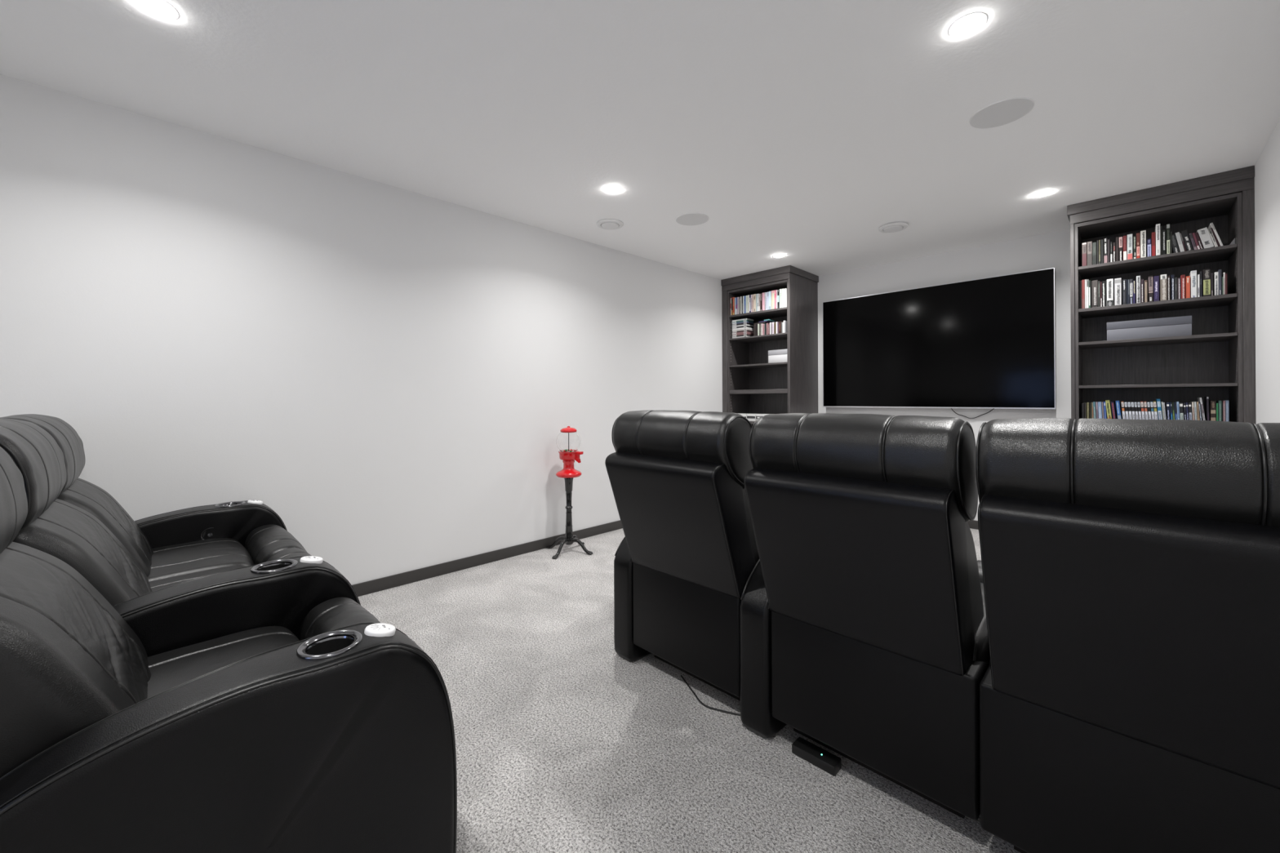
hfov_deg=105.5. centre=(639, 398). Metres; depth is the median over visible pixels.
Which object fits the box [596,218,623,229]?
ceiling vent
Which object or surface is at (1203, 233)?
book
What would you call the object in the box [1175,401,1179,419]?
case
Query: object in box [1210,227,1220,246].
book
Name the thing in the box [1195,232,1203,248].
book
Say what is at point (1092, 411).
case
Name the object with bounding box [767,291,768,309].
book
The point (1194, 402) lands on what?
case
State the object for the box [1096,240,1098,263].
book
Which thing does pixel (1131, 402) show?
case
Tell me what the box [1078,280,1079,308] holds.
book
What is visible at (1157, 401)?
case
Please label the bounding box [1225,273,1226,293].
book
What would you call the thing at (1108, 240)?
book
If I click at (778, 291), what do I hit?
book
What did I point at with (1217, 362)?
bookcase
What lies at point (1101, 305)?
book
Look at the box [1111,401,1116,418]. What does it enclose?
case
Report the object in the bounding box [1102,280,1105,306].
book
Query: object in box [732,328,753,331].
case
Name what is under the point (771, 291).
case
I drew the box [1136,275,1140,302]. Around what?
book
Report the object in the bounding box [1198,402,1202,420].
case
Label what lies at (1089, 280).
book
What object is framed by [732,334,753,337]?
case
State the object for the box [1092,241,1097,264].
book
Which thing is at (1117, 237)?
book
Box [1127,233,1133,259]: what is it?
book
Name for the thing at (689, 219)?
ceiling speaker
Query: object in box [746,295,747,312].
case
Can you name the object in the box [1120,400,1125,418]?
case
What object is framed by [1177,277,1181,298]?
book
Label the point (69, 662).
cushion
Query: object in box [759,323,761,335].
case
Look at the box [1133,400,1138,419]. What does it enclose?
case
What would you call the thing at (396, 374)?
wall
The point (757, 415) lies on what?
box
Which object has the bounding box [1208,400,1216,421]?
book
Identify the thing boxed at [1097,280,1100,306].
book
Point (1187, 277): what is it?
book
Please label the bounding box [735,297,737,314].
case
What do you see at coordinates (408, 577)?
baseboard
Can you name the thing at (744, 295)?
book
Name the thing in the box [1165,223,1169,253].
book
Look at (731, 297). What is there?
case
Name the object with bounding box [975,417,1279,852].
recliner
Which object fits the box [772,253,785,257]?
recessed light
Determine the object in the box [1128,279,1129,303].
book
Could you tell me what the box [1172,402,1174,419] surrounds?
case
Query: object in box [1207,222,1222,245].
book
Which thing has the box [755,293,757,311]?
book
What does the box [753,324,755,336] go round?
case
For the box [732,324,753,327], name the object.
case
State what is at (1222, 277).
book
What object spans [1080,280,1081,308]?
book
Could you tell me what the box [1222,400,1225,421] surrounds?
case
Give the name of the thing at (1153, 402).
case
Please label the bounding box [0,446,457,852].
recliner
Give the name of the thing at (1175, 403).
case
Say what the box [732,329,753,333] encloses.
case
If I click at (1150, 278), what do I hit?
book
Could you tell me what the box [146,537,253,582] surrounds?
seat cushion
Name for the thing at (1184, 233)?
book
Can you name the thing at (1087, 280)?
book
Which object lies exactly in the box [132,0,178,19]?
recessed light
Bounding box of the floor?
[357,528,1020,852]
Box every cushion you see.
[0,542,151,777]
[12,498,152,606]
[57,478,153,576]
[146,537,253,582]
[147,626,299,697]
[149,565,244,591]
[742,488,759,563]
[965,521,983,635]
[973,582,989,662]
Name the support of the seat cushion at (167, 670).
on the recliner at (338, 737)
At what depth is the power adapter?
1.51 m
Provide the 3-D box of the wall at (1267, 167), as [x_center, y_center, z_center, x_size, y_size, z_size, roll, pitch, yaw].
[1.731,-0.090,0.932,6.271,2.440,0.120,0,0,-45]
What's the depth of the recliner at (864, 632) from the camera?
1.32 m
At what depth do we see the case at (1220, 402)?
2.87 m
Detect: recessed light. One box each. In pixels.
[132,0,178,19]
[604,185,622,193]
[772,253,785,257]
[948,12,987,37]
[1031,190,1053,197]
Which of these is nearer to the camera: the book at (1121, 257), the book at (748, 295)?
the book at (1121, 257)
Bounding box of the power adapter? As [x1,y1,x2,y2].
[791,737,841,776]
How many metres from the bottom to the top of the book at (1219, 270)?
0.152 m
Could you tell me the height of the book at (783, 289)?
0.195 m
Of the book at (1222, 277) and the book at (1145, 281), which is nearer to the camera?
the book at (1222, 277)
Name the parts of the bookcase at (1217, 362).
panel, panel, shelf, shelf, shelf, shelf, crown, rail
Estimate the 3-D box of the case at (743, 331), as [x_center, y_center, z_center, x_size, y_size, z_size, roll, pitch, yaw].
[1.115,-0.703,5.291,0.136,0.015,0.188,0,0,-45]
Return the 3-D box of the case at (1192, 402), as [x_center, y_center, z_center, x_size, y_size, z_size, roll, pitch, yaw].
[3.396,0.104,2.993,0.133,0.165,0.013,0,0,-45]
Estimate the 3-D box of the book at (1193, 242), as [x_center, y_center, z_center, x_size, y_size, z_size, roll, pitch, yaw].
[3.397,-0.947,2.997,0.140,0.111,0.035,0,0,-45]
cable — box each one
[680,675,740,715]
[951,408,993,418]
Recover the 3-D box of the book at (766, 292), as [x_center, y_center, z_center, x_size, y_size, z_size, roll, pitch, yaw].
[1.346,-0.997,5.052,0.127,0.188,0.014,0,0,-45]
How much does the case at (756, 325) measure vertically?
0.127 m
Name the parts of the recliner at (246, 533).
recessed knob, armrest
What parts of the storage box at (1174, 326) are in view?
lid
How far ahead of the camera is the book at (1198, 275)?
2.93 m
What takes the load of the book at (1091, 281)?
on the bookcase at (1217, 362)
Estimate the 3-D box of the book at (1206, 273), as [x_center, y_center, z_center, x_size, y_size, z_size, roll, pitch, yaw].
[3.438,-0.690,2.961,0.141,0.166,0.030,0,0,-45]
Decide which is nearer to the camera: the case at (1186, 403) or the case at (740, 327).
the case at (1186, 403)
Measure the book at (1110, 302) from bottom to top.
0.180 m
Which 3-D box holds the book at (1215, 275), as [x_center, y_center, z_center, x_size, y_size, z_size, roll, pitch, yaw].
[3.464,-0.677,2.933,0.143,0.141,0.015,0,0,-45]
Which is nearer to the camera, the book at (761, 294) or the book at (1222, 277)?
the book at (1222, 277)
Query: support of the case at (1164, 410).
on the bookcase at (1217, 362)
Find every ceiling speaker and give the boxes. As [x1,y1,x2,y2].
[675,213,708,225]
[969,97,1034,128]
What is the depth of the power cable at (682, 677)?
1.79 m
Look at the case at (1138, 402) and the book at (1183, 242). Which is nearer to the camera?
the book at (1183, 242)
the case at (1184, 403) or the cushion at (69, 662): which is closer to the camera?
the cushion at (69, 662)
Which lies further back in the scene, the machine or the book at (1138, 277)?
the machine
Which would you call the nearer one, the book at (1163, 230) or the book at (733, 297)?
the book at (1163, 230)
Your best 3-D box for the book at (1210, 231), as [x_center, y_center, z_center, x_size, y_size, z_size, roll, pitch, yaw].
[3.452,-0.952,2.941,0.139,0.120,0.040,0,0,-45]
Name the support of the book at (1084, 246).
on the bookcase at (1217, 362)
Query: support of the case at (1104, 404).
on the bookcase at (1217, 362)
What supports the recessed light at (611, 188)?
in the ceiling
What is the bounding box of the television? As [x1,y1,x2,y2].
[822,267,1055,408]
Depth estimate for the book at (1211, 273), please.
2.90 m
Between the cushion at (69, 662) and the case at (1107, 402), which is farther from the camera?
the case at (1107, 402)
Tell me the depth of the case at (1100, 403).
3.24 m
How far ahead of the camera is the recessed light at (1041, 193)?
3.11 m
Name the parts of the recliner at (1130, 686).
frame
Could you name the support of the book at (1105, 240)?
on the bookcase at (1217, 362)
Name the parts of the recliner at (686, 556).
armrest, frame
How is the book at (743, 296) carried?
on the bookcase at (751, 384)
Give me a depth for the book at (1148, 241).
3.08 m
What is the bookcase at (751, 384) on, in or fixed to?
on the floor
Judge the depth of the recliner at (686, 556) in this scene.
1.79 m
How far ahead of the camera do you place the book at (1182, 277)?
2.98 m
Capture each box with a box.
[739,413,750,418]
[746,413,755,421]
[755,413,765,420]
[768,349,787,363]
[1106,315,1191,340]
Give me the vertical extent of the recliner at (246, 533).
1.096 m
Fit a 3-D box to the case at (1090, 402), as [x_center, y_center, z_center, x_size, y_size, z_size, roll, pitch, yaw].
[3.075,0.108,3.322,0.134,0.160,0.008,0,0,-45]
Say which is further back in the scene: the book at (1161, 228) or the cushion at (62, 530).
the book at (1161, 228)
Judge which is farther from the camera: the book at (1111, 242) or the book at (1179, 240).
the book at (1111, 242)
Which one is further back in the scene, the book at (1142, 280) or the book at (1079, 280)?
the book at (1079, 280)
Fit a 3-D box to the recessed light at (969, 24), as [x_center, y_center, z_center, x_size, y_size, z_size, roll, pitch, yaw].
[1.146,-1.302,1.704,0.114,0.008,0.114,0,0,-45]
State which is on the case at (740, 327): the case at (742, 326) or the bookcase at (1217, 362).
the case at (742, 326)
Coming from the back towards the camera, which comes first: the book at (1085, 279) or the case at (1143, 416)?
the book at (1085, 279)
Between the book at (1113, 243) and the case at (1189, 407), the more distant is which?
the book at (1113, 243)
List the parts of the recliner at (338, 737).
armrest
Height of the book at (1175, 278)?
0.138 m
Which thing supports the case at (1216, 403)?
on the bookcase at (1217, 362)
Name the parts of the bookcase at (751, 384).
rail, panel, panel, shelf, shelf, shelf, shelf, panel, crown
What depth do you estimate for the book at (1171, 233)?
3.01 m
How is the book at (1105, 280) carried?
on the bookcase at (1217, 362)
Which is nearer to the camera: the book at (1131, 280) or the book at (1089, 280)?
the book at (1131, 280)
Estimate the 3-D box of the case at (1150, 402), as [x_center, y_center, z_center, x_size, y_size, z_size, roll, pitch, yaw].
[3.276,0.103,3.113,0.131,0.168,0.024,0,0,-45]
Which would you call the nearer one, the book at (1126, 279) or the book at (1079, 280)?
the book at (1126, 279)
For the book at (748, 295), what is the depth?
5.16 m
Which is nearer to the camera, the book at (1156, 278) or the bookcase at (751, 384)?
the book at (1156, 278)
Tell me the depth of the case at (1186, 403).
2.96 m
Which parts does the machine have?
leg, leg, lid, globe, post, leg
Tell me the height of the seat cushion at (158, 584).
0.176 m
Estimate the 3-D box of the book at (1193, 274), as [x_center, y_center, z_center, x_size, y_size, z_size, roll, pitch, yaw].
[3.398,-0.690,2.993,0.139,0.166,0.023,0,0,-45]
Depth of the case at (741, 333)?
5.23 m
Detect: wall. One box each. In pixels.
[0,74,732,585]
[817,228,1071,520]
[1253,119,1279,424]
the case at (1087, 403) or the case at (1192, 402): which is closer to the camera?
the case at (1192, 402)
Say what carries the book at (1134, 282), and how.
on the bookcase at (1217, 362)
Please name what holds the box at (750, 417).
on the bookcase at (751, 384)
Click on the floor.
(565, 743)
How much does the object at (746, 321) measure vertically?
0.015 m
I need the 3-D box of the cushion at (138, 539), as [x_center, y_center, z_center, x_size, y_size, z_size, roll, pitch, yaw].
[-2.052,0.501,1.795,0.370,0.436,0.533,0,0,-45]
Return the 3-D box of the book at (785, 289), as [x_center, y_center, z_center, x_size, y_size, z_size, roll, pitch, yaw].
[1.496,-1.000,4.905,0.132,0.193,0.025,0,0,-45]
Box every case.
[731,297,733,315]
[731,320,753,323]
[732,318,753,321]
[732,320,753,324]
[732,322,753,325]
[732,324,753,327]
[732,325,753,328]
[732,327,753,330]
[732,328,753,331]
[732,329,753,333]
[732,331,753,334]
[732,333,753,335]
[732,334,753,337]
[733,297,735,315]
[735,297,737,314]
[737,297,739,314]
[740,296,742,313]
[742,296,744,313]
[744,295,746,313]
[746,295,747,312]
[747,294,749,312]
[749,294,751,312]
[751,294,753,311]
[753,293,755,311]
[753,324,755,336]
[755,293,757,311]
[755,324,757,335]
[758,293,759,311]
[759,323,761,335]
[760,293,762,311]
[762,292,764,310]
[762,324,764,334]
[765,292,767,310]
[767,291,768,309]
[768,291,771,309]
[771,290,773,309]
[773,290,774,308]
[773,322,776,333]
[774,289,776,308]
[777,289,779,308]
[777,321,783,333]
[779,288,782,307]
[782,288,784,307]
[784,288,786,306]
[1081,403,1084,418]
[1084,402,1086,418]
[1086,402,1089,418]
[1089,402,1091,418]
[1091,402,1093,418]
[1093,401,1096,418]
[1095,401,1098,418]
[1097,401,1102,418]
[1102,401,1104,418]
[1103,401,1106,418]
[1105,400,1112,418]
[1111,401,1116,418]
[1115,400,1121,418]
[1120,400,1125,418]
[1124,400,1128,419]
[1127,400,1132,419]
[1130,400,1135,419]
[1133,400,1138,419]
[1137,400,1142,419]
[1140,400,1145,419]
[1143,400,1148,419]
[1146,400,1151,419]
[1149,400,1155,419]
[1152,400,1158,419]
[1155,398,1162,419]
[1160,401,1164,419]
[1163,402,1166,419]
[1165,402,1170,419]
[1168,402,1173,419]
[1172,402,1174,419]
[1173,402,1177,419]
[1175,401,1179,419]
[1178,402,1183,419]
[1182,402,1186,419]
[1185,402,1188,419]
[1187,402,1191,419]
[1190,401,1195,420]
[1193,401,1197,420]
[1195,401,1199,420]
[1197,397,1205,420]
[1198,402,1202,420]
[1204,396,1209,420]
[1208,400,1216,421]
[1216,400,1222,421]
[1216,403,1217,421]
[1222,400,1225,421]
[1222,400,1229,421]
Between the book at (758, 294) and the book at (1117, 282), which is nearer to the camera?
the book at (1117, 282)
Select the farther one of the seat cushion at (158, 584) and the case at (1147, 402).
the case at (1147, 402)
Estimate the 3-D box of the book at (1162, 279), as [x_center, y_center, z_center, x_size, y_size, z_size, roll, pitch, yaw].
[3.312,-0.689,3.084,0.139,0.166,0.028,0,0,-45]
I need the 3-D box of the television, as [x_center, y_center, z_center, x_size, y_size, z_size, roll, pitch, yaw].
[2.592,-0.461,4.463,0.072,1.099,1.856,0,0,-45]
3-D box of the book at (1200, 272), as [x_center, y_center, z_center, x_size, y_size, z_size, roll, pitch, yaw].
[3.423,-0.685,2.978,0.144,0.157,0.009,0,0,-45]
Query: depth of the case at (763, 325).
5.03 m
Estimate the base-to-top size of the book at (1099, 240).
0.165 m
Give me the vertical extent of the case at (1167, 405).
0.161 m
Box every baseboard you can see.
[351,520,622,596]
[967,520,978,529]
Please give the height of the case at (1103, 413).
0.164 m
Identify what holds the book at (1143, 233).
on the bookcase at (1217, 362)
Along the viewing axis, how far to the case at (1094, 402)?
3.26 m
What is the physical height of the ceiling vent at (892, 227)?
0.031 m
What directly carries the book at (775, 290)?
on the bookcase at (751, 384)
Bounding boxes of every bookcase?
[720,265,818,426]
[1066,165,1255,423]
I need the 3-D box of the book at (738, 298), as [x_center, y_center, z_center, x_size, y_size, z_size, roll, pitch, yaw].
[1.104,-0.997,5.299,0.135,0.191,0.021,0,0,-45]
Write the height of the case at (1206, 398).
0.195 m
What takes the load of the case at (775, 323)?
on the bookcase at (751, 384)
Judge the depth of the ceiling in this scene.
2.11 m
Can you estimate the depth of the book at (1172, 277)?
3.01 m
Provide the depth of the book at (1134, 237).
3.12 m
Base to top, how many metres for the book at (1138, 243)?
0.167 m
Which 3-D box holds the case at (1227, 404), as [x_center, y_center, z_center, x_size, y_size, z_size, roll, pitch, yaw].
[3.486,0.099,2.898,0.128,0.174,0.012,0,0,-45]
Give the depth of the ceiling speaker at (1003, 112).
2.23 m
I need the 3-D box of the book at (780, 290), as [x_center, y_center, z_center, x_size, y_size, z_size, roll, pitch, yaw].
[1.455,-1.001,4.939,0.125,0.196,0.023,0,0,-45]
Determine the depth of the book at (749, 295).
5.15 m
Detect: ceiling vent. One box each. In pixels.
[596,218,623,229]
[878,222,907,232]
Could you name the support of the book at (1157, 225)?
on the bookcase at (1217, 362)
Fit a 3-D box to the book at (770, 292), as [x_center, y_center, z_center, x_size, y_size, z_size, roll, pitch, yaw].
[1.372,-0.999,5.026,0.128,0.192,0.024,0,0,-45]
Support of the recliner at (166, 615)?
on the floor
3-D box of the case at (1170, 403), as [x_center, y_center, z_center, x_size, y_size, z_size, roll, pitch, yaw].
[3.331,0.106,3.055,0.127,0.161,0.014,0,0,-45]
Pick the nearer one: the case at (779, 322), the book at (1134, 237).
the book at (1134, 237)
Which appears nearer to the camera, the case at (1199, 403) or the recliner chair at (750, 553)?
the recliner chair at (750, 553)
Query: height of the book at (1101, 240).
0.166 m
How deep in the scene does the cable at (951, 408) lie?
4.21 m
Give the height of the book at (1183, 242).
0.123 m
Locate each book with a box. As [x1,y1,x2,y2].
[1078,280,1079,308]
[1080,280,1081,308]
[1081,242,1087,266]
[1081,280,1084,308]
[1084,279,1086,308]
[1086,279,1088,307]
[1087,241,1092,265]
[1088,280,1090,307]
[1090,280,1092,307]
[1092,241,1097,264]
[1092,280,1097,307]
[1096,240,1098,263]
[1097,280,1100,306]
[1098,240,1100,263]
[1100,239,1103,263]
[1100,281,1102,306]
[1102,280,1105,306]
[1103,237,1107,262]
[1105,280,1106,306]
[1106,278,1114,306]
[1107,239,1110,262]
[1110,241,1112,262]
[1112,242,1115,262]
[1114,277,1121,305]
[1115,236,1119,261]
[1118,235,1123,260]
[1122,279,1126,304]
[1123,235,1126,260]
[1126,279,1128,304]
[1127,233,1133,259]
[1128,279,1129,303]
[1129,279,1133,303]
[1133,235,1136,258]
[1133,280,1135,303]
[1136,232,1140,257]
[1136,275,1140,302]
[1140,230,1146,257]
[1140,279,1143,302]
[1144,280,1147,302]
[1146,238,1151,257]
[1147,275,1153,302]
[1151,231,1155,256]
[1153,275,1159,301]
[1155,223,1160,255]
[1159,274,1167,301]
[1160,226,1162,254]
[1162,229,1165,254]
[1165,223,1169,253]
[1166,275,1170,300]
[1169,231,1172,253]
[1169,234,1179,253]
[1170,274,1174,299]
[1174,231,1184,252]
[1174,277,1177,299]
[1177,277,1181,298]
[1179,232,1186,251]
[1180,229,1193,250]
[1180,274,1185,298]
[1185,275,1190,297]
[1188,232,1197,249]
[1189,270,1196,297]
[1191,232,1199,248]
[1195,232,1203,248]
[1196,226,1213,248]
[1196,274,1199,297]
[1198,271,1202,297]
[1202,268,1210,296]
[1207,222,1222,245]
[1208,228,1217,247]
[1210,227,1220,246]
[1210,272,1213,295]
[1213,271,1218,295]
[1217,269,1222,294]
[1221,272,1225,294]
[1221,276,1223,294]
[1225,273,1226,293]
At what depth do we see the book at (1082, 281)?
3.30 m
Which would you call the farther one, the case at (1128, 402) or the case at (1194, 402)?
the case at (1128, 402)
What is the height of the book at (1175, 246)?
0.122 m
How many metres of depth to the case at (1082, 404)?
3.30 m
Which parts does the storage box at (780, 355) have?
lid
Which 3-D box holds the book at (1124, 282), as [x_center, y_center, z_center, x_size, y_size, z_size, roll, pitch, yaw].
[3.192,-0.689,3.209,0.145,0.166,0.016,0,0,-45]
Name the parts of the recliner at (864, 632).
armrest, frame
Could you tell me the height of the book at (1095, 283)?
0.184 m
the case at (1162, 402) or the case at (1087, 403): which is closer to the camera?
the case at (1162, 402)
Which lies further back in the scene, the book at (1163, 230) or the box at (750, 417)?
the box at (750, 417)
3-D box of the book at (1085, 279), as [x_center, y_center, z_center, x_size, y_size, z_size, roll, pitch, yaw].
[3.059,-0.704,3.338,0.142,0.198,0.007,0,0,-45]
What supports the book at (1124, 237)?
on the bookcase at (1217, 362)
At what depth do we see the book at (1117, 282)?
3.18 m
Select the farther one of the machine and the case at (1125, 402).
the machine
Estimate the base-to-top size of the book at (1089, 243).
0.165 m
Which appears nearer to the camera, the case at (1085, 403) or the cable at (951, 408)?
the case at (1085, 403)
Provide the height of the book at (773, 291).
0.195 m
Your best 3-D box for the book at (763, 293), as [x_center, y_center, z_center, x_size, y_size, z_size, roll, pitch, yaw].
[1.321,-0.998,5.081,0.135,0.190,0.026,0,0,-45]
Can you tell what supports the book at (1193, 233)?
on the bookcase at (1217, 362)
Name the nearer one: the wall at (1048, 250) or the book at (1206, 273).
the book at (1206, 273)
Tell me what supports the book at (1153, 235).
on the bookcase at (1217, 362)
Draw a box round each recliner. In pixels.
[0,413,306,582]
[0,417,360,657]
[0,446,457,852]
[604,409,759,701]
[739,413,990,820]
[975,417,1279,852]
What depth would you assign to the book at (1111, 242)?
3.20 m
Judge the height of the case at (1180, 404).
0.161 m
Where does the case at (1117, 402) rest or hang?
on the bookcase at (1217, 362)
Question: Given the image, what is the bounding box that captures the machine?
[546,426,592,559]
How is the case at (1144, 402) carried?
on the bookcase at (1217, 362)
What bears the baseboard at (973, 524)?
attached to the wall at (1048, 250)
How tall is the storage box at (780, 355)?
0.130 m
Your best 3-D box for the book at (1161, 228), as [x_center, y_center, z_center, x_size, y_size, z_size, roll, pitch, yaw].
[3.308,-0.984,3.092,0.144,0.186,0.007,0,0,-45]
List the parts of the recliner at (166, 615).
armrest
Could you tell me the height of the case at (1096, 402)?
0.164 m
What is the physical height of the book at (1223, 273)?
0.133 m
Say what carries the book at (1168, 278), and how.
on the bookcase at (1217, 362)
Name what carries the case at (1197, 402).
on the bookcase at (1217, 362)
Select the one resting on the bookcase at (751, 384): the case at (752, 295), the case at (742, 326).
the case at (752, 295)
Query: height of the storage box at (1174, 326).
0.122 m
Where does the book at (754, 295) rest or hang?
on the bookcase at (751, 384)
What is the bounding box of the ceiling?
[0,0,1279,279]
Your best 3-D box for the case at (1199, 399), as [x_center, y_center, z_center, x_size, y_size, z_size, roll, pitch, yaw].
[3.424,0.091,2.968,0.134,0.191,0.028,0,0,-45]
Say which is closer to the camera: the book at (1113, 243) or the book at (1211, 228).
the book at (1211, 228)

